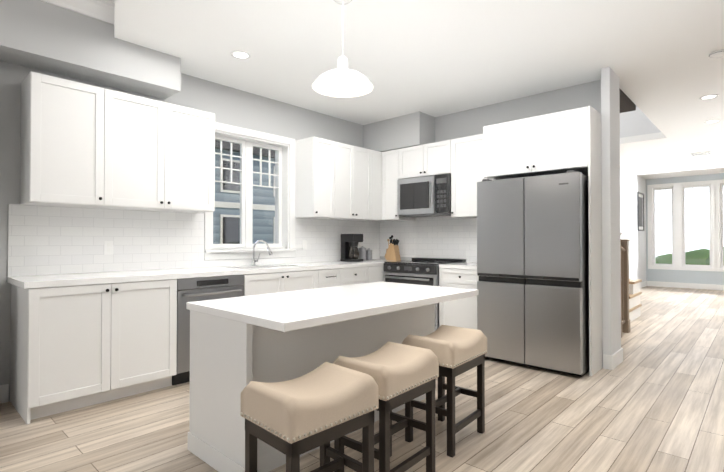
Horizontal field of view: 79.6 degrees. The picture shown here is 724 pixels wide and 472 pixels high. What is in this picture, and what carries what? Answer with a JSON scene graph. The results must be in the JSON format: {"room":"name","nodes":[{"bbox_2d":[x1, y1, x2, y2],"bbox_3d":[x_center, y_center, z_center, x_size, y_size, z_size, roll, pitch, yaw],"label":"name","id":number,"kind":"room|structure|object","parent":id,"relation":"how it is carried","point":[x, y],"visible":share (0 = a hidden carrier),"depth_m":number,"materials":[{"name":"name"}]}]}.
{"room":"kitchen","nodes":[
{"label":"kitchen","id":0,"kind":"room"},
{"bbox_2d":[0,0,180,98],"bbox_3d":[-2.137,-1.579,3.466,0.330,0.610,1.250,-1,-1,43],"label":"soffit","id":1,"kind":"structure","parent":0,"point":[44,36],"depth_m":3.28,"materials":[{"name":"grey paint"}]},
{"bbox_2d":[0,61,372,400],"bbox_3d":[-1.265,-0.320,4.819,0.250,3.100,4.440,-1,-1,43],"label":"wall","id":2,"kind":"structure","parent":0,"point":[224,104],"depth_m":4.20,"materials":[{"name":"grey paint"}]},
{"bbox_2d":[20,71,115,208],"bbox_3d":[-2.250,-0.690,3.322,0.342,0.910,0.519,-1,-1,43],"label":"upper cabinet","id":3,"kind":"object","parent":2,"relation":"attached to","point":[86,145],"depth_m":3.19,"materials":[{"name":"white wood"}]},
{"bbox_2d":[108,91,214,212],"bbox_3d":[-1.821,-0.686,3.785,0.342,0.910,0.979,-1,-1,43],"label":"upper cabinet","id":4,"kind":"object","parent":2,"relation":"attached to","point":[165,152],"depth_m":3.68,"materials":[{"name":"white wood"}]},
{"bbox_2d":[8,204,379,276],"bbox_3d":[-1.173,0.047,4.722,0.009,0.534,4.188,-1,-1,43],"label":"backsplash","id":5,"kind":"structure","parent":2,"relation":"attached to","point":[47,240],"depth_m":3.77,"materials":[{"name":"tile"}]},
{"bbox_2d":[104,241,112,254],"bbox_3d":[-2.139,0.101,3.668,0.005,0.115,0.070,-1,-1,43],"label":"electrical outlet plate","id":6,"kind":"object","parent":5,"relation":"attached to","point":[108,247],"depth_m":3.67,"materials":[{"name":"white plastic"}]},
{"bbox_2d":[302,240,306,249],"bbox_3d":[-0.691,0.107,5.230,0.005,0.115,0.070,-1,-1,43],"label":"electrical outlet plate","id":7,"kind":"object","parent":5,"relation":"attached to","point":[304,242],"depth_m":5.23,"materials":[{"name":"white plastic"}]},
{"bbox_2d":[204,122,295,259],"bbox_3d":[-1.259,-0.452,4.795,0.295,1.393,1.126,-1,-1,43],"label":"window","id":8,"kind":"structure","parent":2,"relation":"in","point":[284,206],"depth_m":4.83,"materials":[{"name":"white wood"}]},
{"bbox_2d":[295,136,338,219],"bbox_3d":[-0.544,-0.671,5.162,0.342,0.910,0.379,-1,-1,43],"label":"upper cabinet","id":9,"kind":"object","parent":2,"relation":"attached to","point":[334,180],"depth_m":5.04,"materials":[{"name":"white wood"}]},
{"bbox_2d":[339,142,370,219],"bbox_3d":[-0.245,-0.668,5.484,0.342,0.910,0.705,-1,-1,43],"label":"upper cabinet","id":10,"kind":"object","parent":2,"relation":"attached to","point":[354,161],"depth_m":5.40,"materials":[{"name":"white wood"}]},
{"bbox_2d":[359,150,381,220],"bbox_3d":[0.050,-0.664,5.802,0.342,0.910,0.267,-1,-1,43],"label":"upper cabinet","id":11,"kind":"object","parent":2,"relation":"attached to","point":[376,156],"depth_m":5.70,"materials":[{"name":"white wood"}]},
{"bbox_2d":[367,220,387,221],"bbox_3d":[0.260,-0.662,6.029,0.342,0.910,0.352,-1,-1,43],"label":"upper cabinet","id":12,"kind":"object","parent":2,"relation":"attached to","point":[367,220],"depth_m":5.85,"materials":[{"name":"white wood"}]},
{"bbox_2d":[0,286,723,471],"bbox_3d":[4.354,1.287,4.501,9.600,0.120,21.000,-1,-1,43],"label":"floor","id":13,"kind":"structure","parent":0,"point":[653,401],"depth_m":2.82,"materials":[{"name":"brown wood"}]},
{"bbox_2d":[10,275,178,423],"bbox_3d":[-2.034,0.778,3.337,0.617,0.874,0.958,-1,-1,43],"label":"base cabinet","id":14,"kind":"object","parent":13,"relation":"on","point":[79,340],"depth_m":3.06,"materials":[{"name":"white wood"}]},
{"bbox_2d":[7,259,403,290],"bbox_3d":[-0.946,0.333,4.511,0.622,0.040,4.202,-1,-1,43],"label":"countertop","id":15,"kind":"structure","parent":14,"relation":"on","point":[99,277],"depth_m":3.61,"materials":[{"name":"white stone"}]},
{"bbox_2d":[251,240,272,265],"bbox_3d":[-1.059,0.175,4.577,0.281,0.275,0.110,-1,-1,43],"label":"sink faucet","id":16,"kind":"object","parent":15,"relation":"on","point":[253,260],"visible":1,"depth_m":4.61,"materials":[{"name":"silver metal"}]},
{"bbox_2d":[340,234,362,261],"bbox_3d":[-0.131,0.148,5.530,0.240,0.350,0.188,-1,-1,43],"label":"coffee maker","id":17,"kind":"object","parent":15,"relation":"on","point":[349,248],"visible":1,"depth_m":5.47,"materials":[{"name":"black plastic"}]},
{"bbox_2d":[358,246,365,260],"bbox_3d":[0.005,0.229,5.750,0.103,0.192,0.103,-1,-1,43],"label":"canister","id":18,"kind":"object","parent":15,"relation":"on","point":[362,252],"visible":0.85,"depth_m":5.71,"materials":[{"name":"silver metal"}]},
{"bbox_2d":[366,248,371,259],"bbox_3d":[0.093,0.245,5.845,0.092,0.162,0.092,-1,-1,43],"label":"canister","id":19,"kind":"object","parent":15,"relation":"on","point":[368,254],"visible":0.88,"depth_m":5.80,"materials":[{"name":"silver metal"}]},
{"bbox_2d":[384,239,400,260],"bbox_3d":[0.407,0.181,5.787,0.200,0.288,0.100,-1,-1,43],"label":"knife block","id":20,"kind":"object","parent":15,"relation":"on","point":[392,253],"visible":1,"depth_m":5.74,"materials":[{"name":"brown wood"}]},
{"bbox_2d":[172,275,243,385],"bbox_3d":[-1.473,0.786,3.889,0.675,0.870,0.608,-1,-1,43],"label":"dishwasher","id":21,"kind":"object","parent":13,"relation":"on","point":[205,288],"visible":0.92,"depth_m":3.57,"materials":[{"name":"grey metal"}]},
{"bbox_2d":[219,271,302,294],"bbox_3d":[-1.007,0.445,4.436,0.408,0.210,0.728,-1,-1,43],"label":"base cabinet","id":22,"kind":"object","parent":13,"relation":"on","point":[278,280],"depth_m":4.18,"materials":[{"name":"white wood"}]},
{"bbox_2d":[240,362,378,471],"bbox_3d":[-0.206,0.885,1.751,0.348,0.627,0.453,-1,-1,45],"label":"stool","id":23,"kind":"object","parent":13,"relation":"on","point":[323,405],"visible":1,"depth_m":1.67,"materials":[{"name":"fabric"}]},
{"bbox_2d":[187,305,434,471],"bbox_3d":[-0.200,0.815,2.875,0.600,0.789,1.685,-1,-1,43],"label":"kitchen island","id":24,"kind":"object","parent":13,"relation":"on","point":[238,345],"depth_m":2.30,"materials":[{"name":"white wood"}]},
{"bbox_2d":[186,281,477,332],"bbox_3d":[-0.081,0.399,2.780,0.910,0.040,1.710,-1,-1,43],"label":"island countertop","id":25,"kind":"structure","parent":24,"relation":"on","point":[290,311],"depth_m":2.45,"materials":[{"name":"white stone"}]},
{"bbox_2d":[275,267,346,292],"bbox_3d":[-0.578,0.794,4.907,0.617,0.874,0.440,-1,-1,43],"label":"base cabinet","id":26,"kind":"object","parent":13,"relation":"on","point":[322,277],"depth_m":4.65,"materials":[{"name":"white wood"}]},
{"bbox_2d":[347,267,370,284],"bbox_3d":[-0.309,0.797,5.197,0.617,0.874,0.470,-1,-1,43],"label":"base cabinet","id":27,"kind":"object","parent":13,"relation":"on","point":[355,275],"depth_m":5.04,"materials":[{"name":"white wood"}]},
{"bbox_2d":[371,263,383,282],"bbox_3d":[-0.068,0.800,5.457,0.617,0.874,0.360,-1,-1,43],"label":"base cabinet","id":28,"kind":"object","parent":13,"relation":"on","point":[377,269],"depth_m":5.28,"materials":[{"name":"white wood"}]},
{"bbox_2d":[332,341,438,471],"bbox_3d":[0.119,0.889,2.145,0.348,0.627,0.453,-1,-1,41],"label":"stool","id":29,"kind":"object","parent":13,"relation":"on","point":[401,374],"visible":0.77,"depth_m":2.07,"materials":[{"name":"fabric"}]},
{"bbox_2d":[384,258,465,330],"bbox_3d":[0.744,0.760,5.290,0.757,0.950,0.732,-1,-1,43],"label":"range","id":30,"kind":"object","parent":13,"relation":"on","point":[421,271],"visible":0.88,"depth_m":5.06,"materials":[{"name":"silver metal"}]},
{"bbox_2d":[402,325,486,457],"bbox_3d":[0.505,0.894,2.619,0.348,0.627,0.453,-1,-1,40],"label":"stool","id":31,"kind":"object","parent":13,"relation":"on","point":[457,351],"visible":0.73,"depth_m":2.53,"materials":[{"name":"fabric"}]},
{"bbox_2d":[439,262,478,328],"bbox_3d":[1.262,0.774,4.884,0.549,0.914,0.646,-1,-1,43],"label":"base cabinet","id":32,"kind":"object","parent":13,"relation":"on","point":[462,312],"visible":0.48,"depth_m":4.69,"materials":[{"name":"white wood"}]},
{"bbox_2d":[477,170,588,375],"bbox_3d":[1.762,0.331,4.288,0.958,1.787,0.792,-1,-1,43],"label":"fridge","id":33,"kind":"object","parent":13,"relation":"on","point":[533,269],"visible":0.98,"depth_m":3.93,"materials":[{"name":"silver metal"}]},
{"bbox_2d":[483,106,602,375],"bbox_3d":[1.829,0.045,4.351,1.013,2.360,0.666,-1,-1,43],"label":"surround","id":34,"kind":"object","parent":13,"relation":"on","point":[558,142],"visible":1,"depth_m":3.99,"materials":[{"name":"white wood"}]},
{"bbox_2d":[620,233,629,337],"bbox_3d":[2.885,0.596,5.071,0.116,1.275,1.608,-1,-1,43],"label":"stair railing","id":35,"kind":"object","parent":13,"relation":"on","point":[625,319],"visible":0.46,"depth_m":5.56,"materials":[{"name":"brown wood"}]},
{"bbox_2d":[629,279,641,321],"bbox_3d":[3.720,0.965,6.674,0.800,0.570,1.080,-1,-1,43],"label":"stair","id":36,"kind":"structure","parent":13,"relation":"on","point":[635,305],"depth_m":6.50,"materials":[{"name":"white wood"}]},
{"bbox_2d":[363,111,434,151],"bbox_3d":[0.484,-1.335,5.833,0.950,0.408,0.350,-1,-1,43],"label":"soffit","id":37,"kind":"structure","parent":0,"point":[409,130],"depth_m":5.61,"materials":[{"name":"grey paint"}]},
{"bbox_2d":[114,0,723,178],"bbox_3d":[4.332,-1.718,4.068,9.000,0.320,14.910,-1,-1,43],"label":"ceiling","id":38,"kind":"structure","parent":0,"point":[435,58],"depth_m":3.70,"materials":[{"name":"white paint"}]},
{"bbox_2d":[230,50,250,58],"bbox_3d":[-1.044,-1.559,3.740,0.170,0.007,0.170,-1,-1,43],"label":"recessed light","id":39,"kind":"object","parent":38,"relation":"in","point":[238,54],"visible":1,"depth_m":3.73,"materials":[{"name":"white plastic"}]},
{"bbox_2d":[312,0,372,96],"bbox_3d":[-0.126,-1.270,2.859,0.398,0.601,0.398,-1,-1,43],"label":"pendant lamp","id":40,"kind":"object","parent":38,"relation":"hanging from","point":[342,80],"visible":1,"depth_m":2.90,"materials":[{"name":"white metal"}]},
{"bbox_2d":[690,151,711,155],"bbox_3d":[6.227,-1.510,7.976,0.300,0.014,0.300,-1,-1,43],"label":"ceiling vent","id":41,"kind":"object","parent":38,"relation":"in","point":[701,153],"visible":1,"depth_m":7.93,"materials":[{"name":"white metal"}]},
{"bbox_2d":[699,94,718,99],"bbox_3d":[3.861,-1.547,4.838,0.170,0.007,0.170,-1,-1,43],"label":"recessed light","id":42,"kind":"object","parent":38,"relation":"in","point":[711,96],"visible":0.94,"depth_m":4.82,"materials":[{"name":"white plastic"}]},
{"bbox_2d":[704,120,719,122],"bbox_3d":[4.701,-1.537,5.831,0.170,0.007,0.170,-1,-1,43],"label":"recessed light","id":43,"kind":"object","parent":38,"relation":"in","point":[711,121],"visible":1,"depth_m":5.83,"materials":[{"name":"white plastic"}]},
{"bbox_2d":[709,50,723,57],"bbox_3d":[3.041,-1.545,3.703,0.132,0.034,0.132,-1,-1,43],"label":"smoke detector","id":44,"kind":"object","parent":38,"relation":"attached to","point":[718,54],"visible":1,"depth_m":3.68,"materials":[{"name":"white plastic"}]},
{"bbox_2d":[380,80,600,262],"bbox_3d":[1.275,-0.154,5.374,3.218,2.780,0.070,-1,-1,43],"label":"wall","id":45,"kind":"structure","parent":0,"point":[467,123],"depth_m":4.91,"materials":[{"name":"grey paint"}]},
{"bbox_2d":[382,149,414,220],"bbox_3d":[0.491,-0.664,5.808,0.287,0.910,0.362,-1,-1,43],"label":"upper cabinet","id":46,"kind":"object","parent":45,"relation":"attached to","point":[389,159],"depth_m":5.69,"materials":[{"name":"white wood"}]},
{"bbox_2d":[398,140,449,178],"bbox_3d":[0.877,-0.926,5.453,0.762,0.394,0.362,-1,-1,43],"label":"upper cabinet","id":47,"kind":"object","parent":45,"relation":"attached to","point":[429,159],"depth_m":5.31,"materials":[{"name":"white wood"}]},
{"bbox_2d":[397,173,450,217],"bbox_3d":[0.844,-0.488,5.412,0.754,0.474,0.445,-1,-1,43],"label":"microwave","id":48,"kind":"object","parent":47,"relation":"attached to","point":[426,196],"visible":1,"depth_m":5.26,"materials":[{"name":"silver metal"}]},
{"bbox_2d":[380,216,476,262],"bbox_3d":[0.969,0.036,5.599,1.936,0.575,0.009,-1,-1,43],"label":"backsplash","id":49,"kind":"structure","parent":45,"relation":"attached to","point":[440,237],"depth_m":5.62,"materials":[{"name":"tile"}]},
{"bbox_2d":[450,134,491,217],"bbox_3d":[1.358,-0.673,5.004,0.547,0.910,0.362,-1,-1,43],"label":"upper cabinet","id":50,"kind":"object","parent":45,"relation":"attached to","point":[460,160],"depth_m":4.94,"materials":[{"name":"white wood"}]},
{"bbox_2d":[601,67,620,354],"bbox_3d":[2.379,-0.167,4.145,0.072,2.780,0.370,-1,-1,43],"label":"wall","id":51,"kind":"structure","parent":0,"point":[611,252],"depth_m":4.03,"materials":[{"name":"paint"}]},
{"bbox_2d":[0,281,723,403],"bbox_3d":[3.418,1.147,3.052,9.000,0.130,17.600,-1,-1,43],"label":"baseboard","id":52,"kind":"structure","parent":51,"relation":"attached to","point":[613,361],"depth_m":4.22,"materials":[{"name":"white wood"}]},
{"bbox_2d":[619,88,635,112],"bbox_3d":[2.449,-1.436,5.144,1.150,0.460,1.150,-1,-1,43],"label":"stair","id":53,"kind":"structure","parent":0,"point":[627,104],"depth_m":4.79,"materials":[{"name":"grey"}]},
{"bbox_2d":[620,167,645,282],"bbox_3d":[4.478,-1.484,8.282,0.120,5.500,8.530,-1,-1,43],"label":"wall","id":54,"kind":"structure","parent":0,"point":[632,184],"depth_m":10.25,"materials":[{"name":"paint"}]},
{"bbox_2d":[637,192,643,230],"bbox_3d":[6.956,-0.602,10.837,0.024,0.950,0.700,-1,-1,43],"label":"picture frame","id":55,"kind":"object","parent":54,"relation":"attached to","point":[640,211],"visible":1,"depth_m":10.82,"materials":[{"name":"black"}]},
{"bbox_2d":[620,106,660,137],"bbox_3d":[4.356,-2.935,7.216,1.170,2.620,0.120,-1,-1,43],"label":"wall","id":56,"kind":"structure","parent":0,"point":[637,121],"depth_m":7.05,"materials":[{"name":"white paint"}]},
{"bbox_2d":[646,173,723,284],"bbox_3d":[10.103,-0.166,9.038,7.320,2.880,0.250,-1,-1,43],"label":"wall","id":57,"kind":"structure","parent":0,"point":[697,277],"depth_m":10.84,"materials":[{"name":"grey paint"}]},
{"bbox_2d":[647,179,723,271],"bbox_3d":[8.901,-0.249,10.140,3.736,2.186,0.270,-1,-1,43],"label":"window","id":58,"kind":"structure","parent":57,"relation":"in","point":[716,218],"depth_m":10.85,"materials":[{"name":"white wood"}]},
{"bbox_3d":[-4.245,-0.356,1.364,0.580,3.100,4.680,-1,-1,43],"label":"wall","id":59,"kind":"structure","parent":0,"visible":0},
{"bbox_2d":[41,0,114,24],"bbox_3d":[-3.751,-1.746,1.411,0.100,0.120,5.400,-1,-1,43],"label":"ceiling","id":60,"kind":"structure","parent":59,"relation":"attached to","point":[102,10],"depth_m":3.26,"materials":[{"name":"white paint"}]},
{"label":"outside","id":61,"kind":"structure","parent":0,"visible":0},
{"bbox_3d":[-0.011,1.929,13.317,70.000,0.020,70.000,-1,-1,43],"label":"ground","id":62,"kind":"structure","parent":61,"visible":0},
{"bbox_2d":[213,140,274,243],"bbox_3d":[-6.829,-1.724,17.770,6.600,7.380,7.400,-1,-1,43],"label":"house","id":63,"kind":"structure","parent":62,"relation":"on","point":[265,199],"depth_m":15.78,"materials":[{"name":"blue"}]},
{"bbox_2d":[655,248,709,264],"bbox_3d":[13.491,1.423,13.683,10.062,2.400,2.781,-1,-1,43],"label":"hedge","id":64,"kind":"object","parent":62,"relation":"on","point":[700,261],"depth_m":14.94,"materials":[{"name":"green plant"}]},
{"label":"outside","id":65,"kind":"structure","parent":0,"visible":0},
{"bbox_2d":[655,186,723,256],"bbox_3d":[2.061,-6.764,5.348,56.000,20.000,51.000,-1,-1,43],"label":"sky","id":66,"kind":"structure","parent":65,"point":[660,225],"depth_m":24.73,"materials":[{"name":"white"}]}
]}

